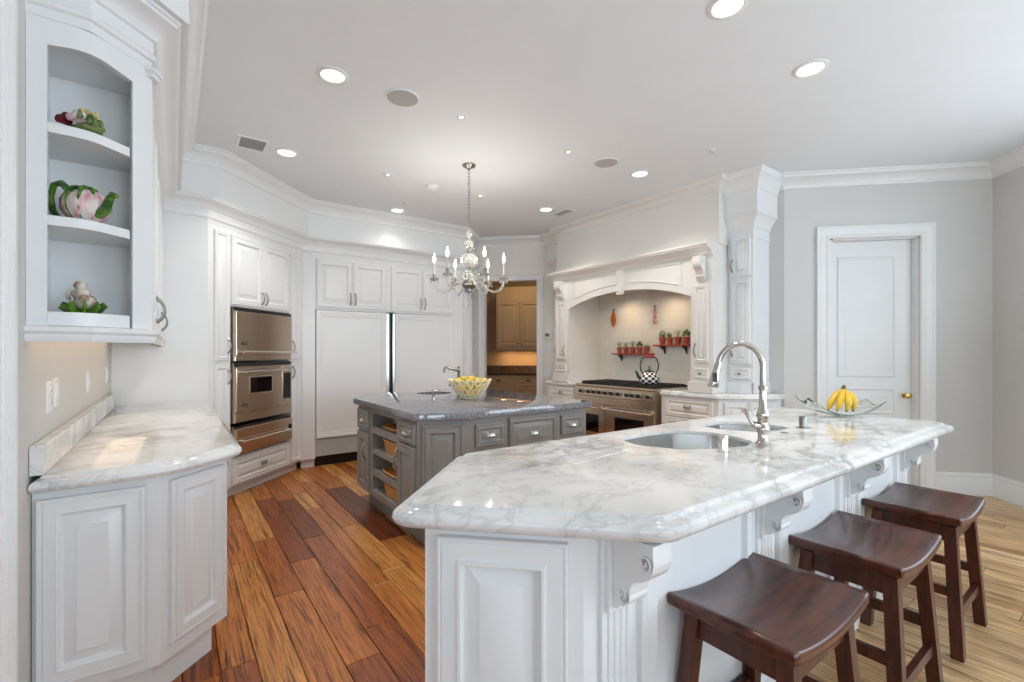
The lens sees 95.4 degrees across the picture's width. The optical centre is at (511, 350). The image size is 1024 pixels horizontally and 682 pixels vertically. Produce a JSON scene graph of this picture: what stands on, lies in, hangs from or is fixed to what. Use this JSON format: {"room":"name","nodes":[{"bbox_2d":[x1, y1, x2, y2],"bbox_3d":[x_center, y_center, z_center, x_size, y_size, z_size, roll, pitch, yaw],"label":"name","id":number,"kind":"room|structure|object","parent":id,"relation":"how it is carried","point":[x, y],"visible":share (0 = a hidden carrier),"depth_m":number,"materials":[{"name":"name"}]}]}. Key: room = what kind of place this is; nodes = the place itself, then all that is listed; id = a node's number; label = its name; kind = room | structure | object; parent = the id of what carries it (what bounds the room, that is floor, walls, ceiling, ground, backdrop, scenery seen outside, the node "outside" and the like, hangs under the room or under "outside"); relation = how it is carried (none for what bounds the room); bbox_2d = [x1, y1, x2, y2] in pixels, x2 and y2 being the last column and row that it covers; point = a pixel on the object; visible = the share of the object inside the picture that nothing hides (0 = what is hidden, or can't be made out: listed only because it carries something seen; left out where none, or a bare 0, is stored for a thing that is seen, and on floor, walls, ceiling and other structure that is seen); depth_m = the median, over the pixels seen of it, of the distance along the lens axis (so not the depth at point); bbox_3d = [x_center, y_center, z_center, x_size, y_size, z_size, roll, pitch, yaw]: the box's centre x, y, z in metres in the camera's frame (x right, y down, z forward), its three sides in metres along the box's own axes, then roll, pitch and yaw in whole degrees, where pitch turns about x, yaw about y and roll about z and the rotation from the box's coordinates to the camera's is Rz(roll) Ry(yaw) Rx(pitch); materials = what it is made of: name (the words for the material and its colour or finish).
{"room":"kitchen","nodes":[
{"label":"kitchen","id":0,"kind":"room"},
{"bbox_2d":[18,0,110,681],"bbox_3d":[-1.988,-0.190,1.979,0.120,3.040,4.340,0,0,-36],"label":"wall","id":1,"kind":"structure","parent":0,"point":[39,363],"depth_m":1.53,"materials":[{"name":"beige paint"}]},
{"bbox_2d":[0,0,17,681],"bbox_3d":[-1.416,-0.190,1.307,0.016,3.040,0.140,0,0,-36],"label":"trim","id":2,"kind":"structure","parent":1,"relation":"attached to","point":[8,8],"depth_m":1.30,"materials":[{"name":"white paint"}]},
{"bbox_2d":[46,381,51,412],"bbox_3d":[-1.760,0.175,1.775,0.010,0.116,0.072,0,0,-36],"label":"wall outlet","id":3,"kind":"object","parent":1,"relation":"attached to","point":[48,384],"visible":1,"depth_m":1.75,"materials":[{"name":"white plastic"}]},
{"bbox_2d":[53,377,59,406],"bbox_3d":[-1.836,0.165,1.880,0.010,0.116,0.072,0,0,-36],"label":"wall switch","id":4,"kind":"object","parent":1,"relation":"attached to","point":[56,385],"visible":1,"depth_m":1.87,"materials":[{"name":"white plastic"}]},
{"bbox_2d":[29,392,116,476],"bbox_3d":[-2.296,0.364,2.540,0.036,0.100,2.471,0,0,-36],"label":"backsplash","id":5,"kind":"structure","parent":1,"relation":"attached to","point":[44,454],"depth_m":1.87,"materials":[{"name":"white stone"}]},
{"bbox_2d":[86,371,89,392],"bbox_3d":[-2.335,0.170,2.568,0.010,0.116,0.072,0,0,-36],"label":"wall switch","id":6,"kind":"object","parent":1,"relation":"attached to","point":[87,372],"visible":1,"depth_m":2.54,"materials":[{"name":"white plastic"}]},
{"bbox_2d":[24,12,167,346],"bbox_3d":[-2.157,-0.560,2.616,0.356,1.060,2.552,0,0,-36],"label":"upper cabinet","id":7,"kind":"object","parent":1,"relation":"attached to","point":[119,259],"visible":0.99,"depth_m":1.75,"materials":[{"name":"white paint"}]},
{"bbox_2d":[54,108,105,135],"bbox_3d":[-1.477,-0.798,1.612,0.176,0.093,0.110,0,0,17],"label":"flower ornament","id":8,"kind":"object","parent":7,"relation":"on","point":[93,124],"visible":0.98,"depth_m":1.59,"materials":[{"name":"multicoloured ceramic"}]},
{"bbox_2d":[58,281,106,313],"bbox_3d":[-1.515,-0.188,1.648,0.155,0.119,0.115,0,0,14],"label":"figurine","id":9,"kind":"object","parent":7,"relation":"on","point":[83,301],"visible":0.97,"depth_m":1.63,"materials":[{"name":"multicoloured ceramic"}]},
{"bbox_2d":[48,180,118,222],"bbox_3d":[-1.525,-0.532,1.653,0.330,0.167,0.132,0,0,14],"label":"teapot","id":10,"kind":"object","parent":7,"relation":"on","point":[84,202],"visible":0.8,"depth_m":1.61,"materials":[{"name":"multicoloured ceramic"}]},
{"bbox_2d":[47,122,130,172],"bbox_3d":[-1.526,-0.736,1.710,0.286,0.032,0.298,0,0,-36],"label":"shelf","id":11,"kind":"object","parent":7,"relation":"attached to","point":[69,146],"depth_m":1.69,"materials":[{"name":"white paint"}]},
{"bbox_2d":[47,215,130,247],"bbox_3d":[-1.526,-0.431,1.710,0.286,0.032,0.298,0,0,-36],"label":"shelf","id":12,"kind":"object","parent":7,"relation":"attached to","point":[62,231],"depth_m":1.67,"materials":[{"name":"white paint"}]},
{"bbox_2d":[47,311,130,327],"bbox_3d":[-1.526,-0.107,1.710,0.286,0.045,0.298,0,0,-36],"label":"shelf","id":13,"kind":"object","parent":7,"relation":"attached to","point":[61,319],"depth_m":1.59,"materials":[{"name":"white paint"}]},
{"bbox_2d":[25,0,479,274],"bbox_3d":[-1.980,-1.192,4.419,2.141,0.203,5.771,0,0,9],"label":"trim","id":14,"kind":"structure","parent":7,"relation":"on","point":[142,30],"depth_m":2.56,"materials":[{"name":"white paint"}]},
{"bbox_2d":[105,367,107,383],"bbox_3d":[-2.864,0.170,3.296,0.010,0.116,0.072,0,0,-36],"label":"wall switch","id":15,"kind":"object","parent":1,"relation":"attached to","point":[106,368],"visible":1,"depth_m":3.27,"materials":[{"name":"white plastic"}]},
{"bbox_2d":[153,0,479,255],"bbox_3d":[-1.902,-1.502,4.371,2.194,0.415,5.840,0,0,9],"label":"trim","id":16,"kind":"structure","parent":1,"relation":"attached to","point":[202,169],"depth_m":4.48,"materials":[{"name":"white paint"}]},
{"bbox_2d":[487,281,536,365],"bbox_3d":[0.658,-0.190,9.271,3.400,3.040,0.120,0,0,9],"label":"wall","id":17,"kind":"structure","parent":0,"point":[494,357],"depth_m":9.35,"materials":[{"name":"beige paint"}]},
{"bbox_2d":[487,365,536,370],"bbox_3d":[0.621,0.347,9.194,2.750,0.114,0.035,0,0,9],"label":"backsplash","id":18,"kind":"structure","parent":17,"relation":"attached to","point":[489,367],"depth_m":9.28,"materials":[{"name":"brown stone"}]},
{"bbox_2d":[496,286,536,349],"bbox_3d":[0.444,-0.610,8.910,1.410,1.180,0.660,0,0,9],"label":"wall cabinet","id":19,"kind":"object","parent":17,"relation":"attached to","point":[516,307],"visible":0.58,"depth_m":8.68,"materials":[{"name":"brown wood"}]},
{"bbox_2d":[474,243,554,395],"bbox_3d":[0.134,-0.190,7.076,1.950,3.040,0.120,0,0,9],"label":"wall","id":20,"kind":"structure","parent":0,"point":[518,259],"depth_m":7.01,"materials":[{"name":"beige paint"}]},
{"bbox_2d":[478,273,542,394],"bbox_3d":[-0.021,0.085,7.025,0.990,2.490,0.030,0,0,9],"label":"trim","id":21,"kind":"structure","parent":20,"relation":"attached to","point":[527,276],"depth_m":6.99,"materials":[{"name":"white paint"}]},
{"bbox_2d":[478,235,545,247],"bbox_3d":[0.225,-1.645,6.948,1.490,0.130,0.104,0,0,9],"label":"trim","id":22,"kind":"structure","parent":20,"relation":"attached to","point":[528,240],"depth_m":6.99,"materials":[{"name":"white paint"}]},
{"bbox_2d":[543,343,550,351],"bbox_3d":[0.528,-0.050,6.947,0.120,0.130,0.011,0,0,9],"label":"wall switch","id":23,"kind":"object","parent":20,"relation":"attached to","point":[546,346],"visible":1,"depth_m":6.95,"materials":[{"name":"white plastic"}]},
{"bbox_2d":[543,332,550,338],"bbox_3d":[0.527,-0.230,6.942,0.120,0.110,0.022,0,0,9],"label":"thermostat","id":24,"kind":"object","parent":20,"relation":"attached to","point":[546,335],"visible":1,"depth_m":6.93,"materials":[{"name":"white plastic"}]},
{"bbox_2d":[172,460,1023,681],"bbox_3d":[0.052,1.345,2.481,12.200,0.030,17.153,0,0,-36],"label":"floor","id":25,"kind":"structure","parent":0,"point":[323,585],"depth_m":2.52,"materials":[{"name":"brown wood"}]},
{"bbox_2d":[32,459,227,681],"bbox_3d":[-2.067,0.899,2.717,0.616,0.862,2.464,0,0,-36],"label":"base cabinet","id":26,"kind":"object","parent":25,"relation":"on","point":[129,578],"visible":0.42,"depth_m":1.69,"materials":[{"name":"white paint"}]},
{"bbox_2d":[28,392,241,493],"bbox_3d":[-2.048,0.391,2.708,0.635,0.153,2.511,0,0,-36],"label":"countertop","id":27,"kind":"structure","parent":26,"relation":"on","point":[105,443],"depth_m":1.99,"materials":[{"name":"white stone"}]},
{"bbox_2d":[111,216,301,496],"bbox_3d":[-2.733,0.120,4.410,0.682,2.420,1.767,0,0,9],"label":"tall cabinet","id":28,"kind":"object","parent":25,"relation":"on","point":[209,269],"depth_m":4.01,"materials":[{"name":"white paint"}]},
{"bbox_2d":[230,361,291,423],"bbox_3d":[-2.634,0.382,4.624,0.550,0.547,0.810,0,0,9],"label":"wall oven","id":29,"kind":"object","parent":28,"relation":"in","point":[258,389],"visible":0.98,"depth_m":4.49,"materials":[{"name":"silver metal"}]},
{"bbox_2d":[230,307,295,360],"bbox_3d":[-2.636,-0.150,4.624,0.547,0.483,0.820,0,0,9],"label":"microwave oven","id":30,"kind":"object","parent":28,"relation":"in","point":[254,334],"visible":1,"depth_m":4.49,"materials":[{"name":"silver metal"}]},
{"bbox_2d":[314,309,388,465],"bbox_3d":[-2.038,0.424,5.783,0.864,1.812,0.547,0,0,-36],"label":"refrigerator","id":31,"kind":"object","parent":25,"relation":"on","point":[352,347],"visible":0.67,"depth_m":5.51,"materials":[{"name":"white paint"}]},
{"bbox_2d":[296,254,479,467],"bbox_3d":[-1.484,0.120,6.184,2.530,2.420,0.610,0,0,-36],"label":"refrigerator surround","id":32,"kind":"object","parent":25,"relation":"on","point":[330,283],"visible":0.71,"depth_m":5.67,"materials":[{"name":"white paint"}]},
{"bbox_2d":[391,313,452,391],"bbox_3d":[-1.307,0.424,6.314,0.848,1.812,0.547,0,0,-36],"label":"freezer","id":33,"kind":"object","parent":25,"relation":"on","point":[421,344],"visible":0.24,"depth_m":6.07,"materials":[{"name":"white paint"}]},
{"bbox_2d":[357,405,585,543],"bbox_3d":[-0.480,0.898,4.101,1.524,0.864,1.800,0,0,-36],"label":"kitchen island","id":34,"kind":"object","parent":25,"relation":"on","point":[424,448],"visible":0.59,"depth_m":3.38,"materials":[{"name":"grey paint"}]},
{"bbox_2d":[373,467,396,488],"bbox_3d":[-0.824,0.989,3.721,0.397,0.046,0.529,0,0,-36],"label":"shelf","id":35,"kind":"object","parent":34,"relation":"attached to","point":[378,472],"depth_m":3.64,"materials":[{"name":"grey paint"}]},
{"bbox_2d":[373,447,396,464],"bbox_3d":[-0.824,0.820,3.721,0.397,0.036,0.529,0,0,-36],"label":"shelf","id":36,"kind":"object","parent":34,"relation":"attached to","point":[377,451],"depth_m":3.68,"materials":[{"name":"grey paint"}]},
{"bbox_2d":[373,425,397,442],"bbox_3d":[-0.824,0.644,3.721,0.397,0.056,0.529,0,0,-36],"label":"shelf","id":37,"kind":"object","parent":34,"relation":"attached to","point":[378,430],"depth_m":3.62,"materials":[{"name":"grey paint"}]},
{"bbox_2d":[383,437,396,456],"bbox_3d":[-0.821,0.744,3.668,0.320,0.114,0.420,0,0,-36],"label":"basket","id":38,"kind":"object","parent":34,"relation":"on","point":[390,446],"visible":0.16,"depth_m":3.57,"materials":[{"name":"orange wicker"}]},
{"bbox_2d":[383,481,396,500],"bbox_3d":[-0.821,1.079,3.668,0.320,0.104,0.420,0,0,-36],"label":"basket","id":39,"kind":"object","parent":34,"relation":"on","point":[391,492],"visible":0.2,"depth_m":3.56,"materials":[{"name":"orange wicker"}]},
{"bbox_2d":[383,466,396,478],"bbox_3d":[-0.821,0.951,3.668,0.320,0.028,0.420,0,0,-36],"label":"basket","id":40,"kind":"object","parent":34,"relation":"on","point":[390,471],"visible":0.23,"depth_m":3.66,"materials":[{"name":"orange wicker"}]},
{"bbox_2d":[383,423,396,432],"bbox_3d":[-0.821,0.601,3.668,0.320,0.028,0.420,0,0,-36],"label":"basket","id":41,"kind":"object","parent":34,"relation":"on","point":[390,426],"visible":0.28,"depth_m":3.68,"materials":[{"name":"orange wicker"}]},
{"bbox_2d":[353,389,590,420],"bbox_3d":[-0.488,0.440,4.142,1.510,0.050,1.825,0,0,-36],"label":"island countertop","id":42,"kind":"structure","parent":34,"relation":"on","point":[418,405],"depth_m":3.68,"materials":[{"name":"grey stone"}]},
{"bbox_2d":[443,366,464,385],"bbox_3d":[-0.577,0.284,4.716,0.259,0.262,0.084,0,0,9],"label":"island faucet","id":43,"kind":"object","parent":42,"relation":"on","point":[458,370],"visible":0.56,"depth_m":4.72,"materials":[{"name":"grey metal"}]},
{"bbox_2d":[448,378,491,398],"bbox_3d":[-0.371,0.328,4.082,0.381,0.174,0.383,0,0,9],"label":"bowl","id":44,"kind":"object","parent":42,"relation":"on","point":[467,396],"visible":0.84,"depth_m":3.98,"materials":[{"name":"beige ceramic"}]},
{"bbox_2d":[487,375,536,394],"bbox_3d":[0.424,0.890,8.881,3.040,0.879,0.714,0,0,9],"label":"base cabinet","id":45,"kind":"object","parent":25,"relation":"on","point":[527,384],"visible":0.16,"depth_m":8.63,"materials":[{"name":"brown"}]},
{"bbox_2d":[487,365,536,375],"bbox_3d":[0.426,0.370,8.890,3.040,0.160,0.695,0,0,9],"label":"countertop","id":46,"kind":"structure","parent":45,"relation":"on","point":[491,369],"depth_m":9.22,"materials":[{"name":"brown stone"}]},
{"bbox_2d":[548,384,574,398],"bbox_3d":[0.886,0.899,6.438,0.629,0.862,0.565,0,0,-36],"label":"base cabinet","id":47,"kind":"object","parent":25,"relation":"on","point":[568,392],"visible":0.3,"depth_m":6.25,"materials":[{"name":"beige paint"}]},
{"bbox_2d":[546,380,581,386],"bbox_3d":[0.892,0.441,6.448,0.606,0.053,0.575,0,0,-36],"label":"countertop","id":48,"kind":"structure","parent":47,"relation":"on","point":[551,382],"depth_m":6.25,"materials":[{"name":"white stone"}]},
{"bbox_2d":[539,231,556,373],"bbox_3d":[0.716,-0.648,6.818,0.480,2.123,0.407,0,0,-36],"label":"tall cabinet","id":49,"kind":"object","parent":48,"relation":"on","point":[549,238],"visible":0.2,"depth_m":6.74,"materials":[{"name":"beige paint"}]},
{"bbox_2d":[575,379,687,434],"bbox_3d":[1.392,0.855,5.653,0.693,0.950,1.224,0,0,-36],"label":"range","id":50,"kind":"object","parent":25,"relation":"on","point":[616,405],"visible":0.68,"depth_m":5.40,"materials":[{"name":"silver metal"}]},
{"bbox_2d":[575,383,687,391],"bbox_3d":[1.423,0.426,5.675,0.617,0.028,1.224,0,0,-36],"label":"cooktop","id":51,"kind":"object","parent":50,"relation":"in","point":[617,387],"depth_m":5.36,"materials":[{"name":"silver metal"}]},
{"bbox_2d":[635,355,659,383],"bbox_3d":[1.589,0.214,5.410,0.245,0.330,0.245,0,0,39],"label":"kettle","id":52,"kind":"object","parent":50,"relation":"on","point":[648,376],"visible":1,"depth_m":5.35,"materials":[{"name":"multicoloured ceramic"}]},
{"bbox_2d":[425,438,937,681],"bbox_3d":[0.945,0.901,2.132,2.954,0.858,0.930,0,0,-36],"label":"base cabinet","id":53,"kind":"object","parent":25,"relation":"on","point":[499,607],"visible":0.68,"depth_m":1.23,"materials":[{"name":"white paint"}]},
{"bbox_2d":[392,407,953,542],"bbox_3d":[0.980,0.441,2.156,3.178,0.060,1.005,0,0,-36],"label":"countertop","id":54,"kind":"structure","parent":53,"relation":"on","point":[602,486],"depth_m":1.54,"materials":[{"name":"white stone"}]},
{"bbox_2d":[624,433,748,448],"bbox_3d":[0.811,0.523,2.151,0.594,0.194,0.493,0,0,-36],"label":"sink","id":55,"kind":"object","parent":54,"relation":"in","point":[671,440],"visible":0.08,"depth_m":2.38,"materials":[{"name":"silver metal"}]},
{"bbox_2d":[716,434,729,452],"bbox_3d":[0.864,0.378,1.908,0.052,0.073,0.052,0,0,9],"label":"soap dispenser","id":56,"kind":"object","parent":54,"relation":"on","point":[722,438],"visible":0.99,"depth_m":1.89,"materials":[{"name":"silver metal"}]},
{"bbox_2d":[708,341,770,445],"bbox_3d":[1.010,0.186,2.072,0.265,0.457,0.068,0,0,9],"label":"faucet","id":57,"kind":"object","parent":54,"relation":"on","point":[761,426],"visible":1,"depth_m":2.05,"materials":[{"name":"silver metal"}]},
{"bbox_2d":[707,424,782,431],"bbox_3d":[1.261,0.508,2.535,0.418,0.164,0.388,0,0,-36],"label":"sink","id":58,"kind":"object","parent":54,"relation":"in","point":[737,427],"visible":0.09,"depth_m":2.71,"materials":[{"name":"silver metal"}]},
{"bbox_2d":[795,416,810,428],"bbox_3d":[1.566,0.382,2.506,0.084,0.066,0.083,0,0,9],"label":"air gap","id":59,"kind":"object","parent":54,"relation":"on","point":[803,420],"visible":0.94,"depth_m":2.49,"materials":[{"name":"grey metal"}]},
{"bbox_2d":[795,395,885,415],"bbox_3d":[2.074,0.348,2.962,0.437,0.121,0.267,0,0,9],"label":"glass bowl","id":60,"kind":"object","parent":54,"relation":"on","point":[864,406],"visible":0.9,"depth_m":2.94,"materials":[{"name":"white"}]},
{"bbox_2d":[827,385,857,411],"bbox_3d":[2.065,0.297,2.942,0.172,0.160,0.159,0,0,0],"label":"banana bunch","id":61,"kind":"object","parent":60,"relation":"in","point":[838,397],"visible":0.99,"depth_m":2.90,"materials":[{"name":"yellow"}]},
{"bbox_2d":[662,395,780,423],"bbox_3d":[2.112,0.899,4.755,0.635,0.862,0.990,0,0,-36],"label":"base cabinet","id":62,"kind":"object","parent":25,"relation":"on","point":[674,408],"visible":0.31,"depth_m":4.61,"materials":[{"name":"white paint"}]},
{"bbox_2d":[660,388,785,399],"bbox_3d":[2.128,0.441,4.743,0.623,0.053,1.029,0,0,-37],"label":"countertop","id":63,"kind":"structure","parent":62,"relation":"on","point":[683,392],"depth_m":4.48,"materials":[{"name":"white stone"}]},
{"bbox_2d":[723,164,781,393],"bbox_3d":[2.356,-0.648,4.561,0.480,2.123,0.407,0,0,-36],"label":"tall cabinet","id":64,"kind":"object","parent":63,"relation":"on","point":[750,195],"visible":0.88,"depth_m":4.54,"materials":[{"name":"white paint"}]},
{"bbox_2d":[667,552,868,681],"bbox_3d":[0.764,1.024,1.390,0.492,0.612,0.373,0,0,-36],"label":"bar stool","id":65,"kind":"object","parent":25,"relation":"on","point":[779,619],"visible":0.99,"depth_m":1.36,"materials":[{"name":"brown wood"}]},
{"bbox_2d":[788,510,943,681],"bbox_3d":[1.378,1.024,1.821,0.492,0.612,0.373,0,0,-36],"label":"bar stool","id":66,"kind":"object","parent":25,"relation":"on","point":[880,556],"visible":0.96,"depth_m":1.76,"materials":[{"name":"brown wood"}]},
{"bbox_2d":[860,482,987,662],"bbox_3d":[2.011,1.024,2.277,0.492,0.612,0.373,0,0,-36],"label":"bar stool","id":67,"kind":"object","parent":25,"relation":"on","point":[947,514],"visible":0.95,"depth_m":2.20,"materials":[{"name":"brown wood"}]},
{"bbox_2d":[195,0,1023,242],"bbox_3d":[-1.227,-1.770,-0.717,10.200,0.120,20.800,0,0,9],"label":"ceiling","id":68,"kind":"structure","parent":0,"point":[653,86],"depth_m":3.07,"materials":[{"name":"white paint"}]},
{"bbox_2d":[235,134,269,152],"bbox_3d":[-2.144,-1.706,3.844,0.220,0.008,0.260,0,0,-36],"label":"ceiling vent","id":69,"kind":"object","parent":68,"relation":"in","point":[245,142],"visible":1,"depth_m":3.84,"materials":[{"name":"white paint"}]},
{"bbox_2d":[274,148,298,157],"bbox_3d":[-1.941,-1.706,4.016,0.190,0.009,0.190,0,0,9],"label":"recessed light","id":70,"kind":"object","parent":68,"relation":"in","point":[285,152],"visible":1,"depth_m":4.01,"materials":[{"name":"white paint"}]},
{"bbox_2d":[316,66,348,84],"bbox_3d":[-1.110,-1.706,2.889,0.190,0.009,0.190,0,0,9],"label":"recessed light","id":71,"kind":"object","parent":68,"relation":"in","point":[330,74],"visible":1,"depth_m":2.88,"materials":[{"name":"white paint"}]},
{"bbox_2d":[389,208,404,212],"bbox_3d":[-1.394,-1.706,5.662,0.190,0.009,0.190,0,0,9],"label":"recessed light","id":72,"kind":"object","parent":68,"relation":"in","point":[395,210],"visible":1,"depth_m":5.67,"materials":[{"name":"white paint"}]},
{"bbox_2d":[385,88,419,106],"bbox_3d":[-0.740,-1.706,3.146,0.230,0.009,0.229,0,0,9],"label":"ceiling speaker","id":73,"kind":"object","parent":68,"relation":"attached to","point":[400,97],"visible":1,"depth_m":3.13,"materials":[{"name":"white paint"}]},
{"bbox_2d":[426,183,438,189],"bbox_3d":[-0.823,-1.688,4.816,0.130,0.044,0.129,0,0,9],"label":"smoke detector","id":74,"kind":"object","parent":68,"relation":"attached to","point":[431,186],"visible":1,"depth_m":4.78,"materials":[{"name":"white plastic"}]},
{"bbox_2d":[454,113,468,120],"bbox_3d":[-0.370,-1.706,3.402,0.110,0.008,0.109,0,0,9],"label":"recessed light","id":75,"kind":"object","parent":68,"relation":"in","point":[459,116],"visible":1,"depth_m":3.39,"materials":[{"name":"white paint"}]},
{"bbox_2d":[429,162,508,307],"bbox_3d":[-0.396,-1.053,4.286,0.734,1.314,0.648,0,0,0],"label":"chandelier","id":76,"kind":"object","parent":68,"relation":"hanging from","point":[468,260],"visible":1,"depth_m":4.26,"materials":[{"name":"grey metal"}]},
{"bbox_2d":[538,207,553,211],"bbox_3d":[0.411,-1.706,5.626,0.190,0.009,0.190,0,0,9],"label":"recessed light","id":77,"kind":"object","parent":68,"relation":"in","point":[543,209],"visible":1,"depth_m":5.62,"materials":[{"name":"white paint"}]},
{"bbox_2d":[551,208,575,216],"bbox_3d":[0.631,-1.706,5.749,0.140,0.008,0.300,0,0,-36],"label":"ceiling vent","id":78,"kind":"object","parent":68,"relation":"in","point":[565,211],"visible":1,"depth_m":5.74,"materials":[{"name":"white paint"}]},
{"bbox_2d":[562,149,574,154],"bbox_3d":[0.483,-1.706,3.997,0.110,0.008,0.109,0,0,9],"label":"recessed light","id":79,"kind":"object","parent":68,"relation":"in","point":[566,151],"visible":1,"depth_m":3.98,"materials":[{"name":"white paint"}]},
{"bbox_2d":[593,157,618,167],"bbox_3d":[0.856,-1.706,4.231,0.230,0.009,0.229,0,0,9],"label":"ceiling speaker","id":80,"kind":"object","parent":68,"relation":"attached to","point":[608,162],"visible":1,"depth_m":4.21,"materials":[{"name":"white paint"}]},
{"bbox_2d":[630,170,649,177],"bbox_3d":[1.234,-1.706,4.494,0.190,0.009,0.190,0,0,9],"label":"recessed light","id":81,"kind":"object","parent":68,"relation":"in","point":[639,173],"visible":1,"depth_m":4.48,"materials":[{"name":"white paint"}]},
{"bbox_2d":[707,0,748,19],"bbox_3d":[1.067,-1.706,2.308,0.190,0.009,0.190,0,0,9],"label":"recessed light","id":82,"kind":"object","parent":68,"relation":"in","point":[722,9],"visible":1,"depth_m":2.32,"materials":[{"name":"white paint"}]},
{"bbox_2d":[792,59,829,77],"bbox_3d":[1.807,-1.706,2.821,0.190,0.009,0.190,0,0,9],"label":"recessed light","id":83,"kind":"object","parent":68,"relation":"in","point":[810,68],"visible":1,"depth_m":2.82,"materials":[{"name":"white paint"}]},
{"bbox_2d":[557,190,727,271],"bbox_3d":[1.531,-1.384,5.692,0.489,0.652,2.390,0,0,-36],"label":"wall","id":84,"kind":"structure","parent":0,"point":[700,218],"depth_m":5.25,"materials":[{"name":"beige paint"}]},
{"bbox_2d":[549,173,726,237],"bbox_3d":[1.492,-1.645,5.664,0.548,0.130,2.546,0,0,-36],"label":"trim","id":85,"kind":"structure","parent":84,"relation":"attached to","point":[714,183],"depth_m":5.23,"materials":[{"name":"beige paint"}]},
{"bbox_2d":[599,190,783,406],"bbox_3d":[1.818,-0.190,5.796,0.145,3.040,3.000,0,0,-36],"label":"wall","id":86,"kind":"structure","parent":0,"point":[634,315],"depth_m":5.64,"materials":[{"name":"beige tile"}]},
{"bbox_2d":[610,309,615,326],"bbox_3d":[1.360,-0.436,6.261,0.045,0.248,0.091,0,0,-36],"label":"bundle","id":87,"kind":"object","parent":86,"relation":"hanging from","point":[613,318],"visible":1,"depth_m":6.25,"materials":[{"name":"orange"}]},
{"bbox_2d":[611,353,654,361],"bbox_3d":[1.539,0.085,5.958,0.115,0.110,0.602,0,0,-36],"label":"wall shelf","id":88,"kind":"object","parent":86,"relation":"attached to","point":[620,355],"visible":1,"depth_m":5.94,"materials":[{"name":"red paint"}]},
{"bbox_2d":[636,341,642,352],"bbox_3d":[1.607,-0.048,5.864,0.085,0.155,0.081,0,0,-36],"label":"potted plant","id":89,"kind":"object","parent":88,"relation":"on","point":[639,349],"visible":0.99,"depth_m":5.84,"materials":[{"name":"green plant"}]},
{"bbox_2d":[547,241,727,393],"bbox_3d":[1.457,-0.323,5.621,0.689,1.471,2.387,0,0,-36],"label":"range hood","id":90,"kind":"object","parent":86,"relation":"attached to","point":[699,271],"visible":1,"depth_m":5.08,"materials":[{"name":"beige paint"}]},
{"bbox_2d":[547,241,727,282],"bbox_3d":[1.444,-1.000,5.626,0.670,0.117,2.365,0,0,-36],"label":"mantel shelf","id":91,"kind":"object","parent":90,"relation":"attached to","point":[705,249],"depth_m":5.13,"materials":[{"name":"beige paint"}]},
{"bbox_2d":[652,305,656,324],"bbox_3d":[1.751,-0.441,5.722,0.038,0.249,0.065,0,0,-36],"label":"garlic braid","id":92,"kind":"object","parent":86,"relation":"hanging from","point":[654,310],"visible":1,"depth_m":5.71,"materials":[{"name":"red food"}]},
{"bbox_2d":[653,344,690,353],"bbox_3d":[1.975,-0.020,5.358,0.115,0.110,0.767,0,0,-36],"label":"wall shelf","id":93,"kind":"object","parent":86,"relation":"attached to","point":[684,346],"visible":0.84,"depth_m":5.38,"materials":[{"name":"red paint"}]},
{"bbox_2d":[659,330,665,344],"bbox_3d":[1.802,-0.163,5.592,0.083,0.175,0.084,0,0,-36],"label":"potted plant","id":94,"kind":"object","parent":93,"relation":"on","point":[662,337],"visible":1,"depth_m":5.57,"materials":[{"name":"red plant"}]},
{"bbox_2d":[666,333,672,344],"bbox_3d":[1.865,-0.145,5.506,0.076,0.138,0.077,0,0,-36],"label":"potted plant","id":95,"kind":"object","parent":93,"relation":"on","point":[669,339],"visible":1,"depth_m":5.49,"materials":[{"name":"green plant"}]},
{"bbox_2d":[674,330,681,343],"bbox_3d":[1.930,-0.161,5.417,0.083,0.170,0.084,0,0,-36],"label":"potted plant","id":96,"kind":"object","parent":93,"relation":"on","point":[677,339],"visible":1,"depth_m":5.39,"materials":[{"name":"green plant"}]},
{"bbox_2d":[682,329,690,343],"bbox_3d":[1.995,-0.164,5.330,0.092,0.176,0.088,0,0,-36],"label":"potted plant","id":97,"kind":"object","parent":93,"relation":"on","point":[685,332],"visible":1,"depth_m":5.30,"materials":[{"name":"green plant"}]},
{"bbox_2d":[784,179,992,485],"bbox_3d":[3.608,-0.190,4.466,1.900,3.040,0.120,0,0,9],"label":"wall","id":98,"kind":"structure","parent":0,"point":[962,210],"depth_m":4.34,"materials":[{"name":"beige paint"}]},
{"bbox_2d":[830,236,917,485],"bbox_3d":[3.454,0.125,4.514,0.780,2.410,0.127,0,0,9],"label":"door","id":99,"kind":"structure","parent":98,"relation":"in","point":[874,283],"depth_m":4.51,"materials":[{"name":"white paint"}]},
{"bbox_2d":[816,222,935,488],"bbox_3d":[3.438,0.068,4.417,1.010,2.525,0.030,0,0,9],"label":"trim","id":100,"kind":"structure","parent":98,"relation":"attached to","point":[926,231],"depth_m":4.36,"materials":[{"name":"white paint"}]},
{"bbox_2d":[779,145,1023,190],"bbox_3d":[2.223,-1.645,-3.332,1.946,0.130,15.913,0,0,9],"label":"trim","id":101,"kind":"structure","parent":98,"relation":"attached to","point":[1012,160],"depth_m":4.34,"materials":[{"name":"white paint"}]},
{"bbox_2d":[993,166,1023,482],"bbox_3d":[3.220,-0.190,-3.639,0.120,3.040,16.100,0,0,9],"label":"wall","id":102,"kind":"structure","parent":0,"point":[1008,188],"depth_m":4.11,"materials":[{"name":"beige paint"}]},
{"bbox_2d":[936,472,1023,507],"bbox_3d":[2.939,1.228,-3.495,0.480,0.205,15.815,0,0,9],"label":"baseboard","id":103,"kind":"structure","parent":102,"relation":"attached to","point":[973,484],"depth_m":4.28,"materials":[{"name":"white paint"}]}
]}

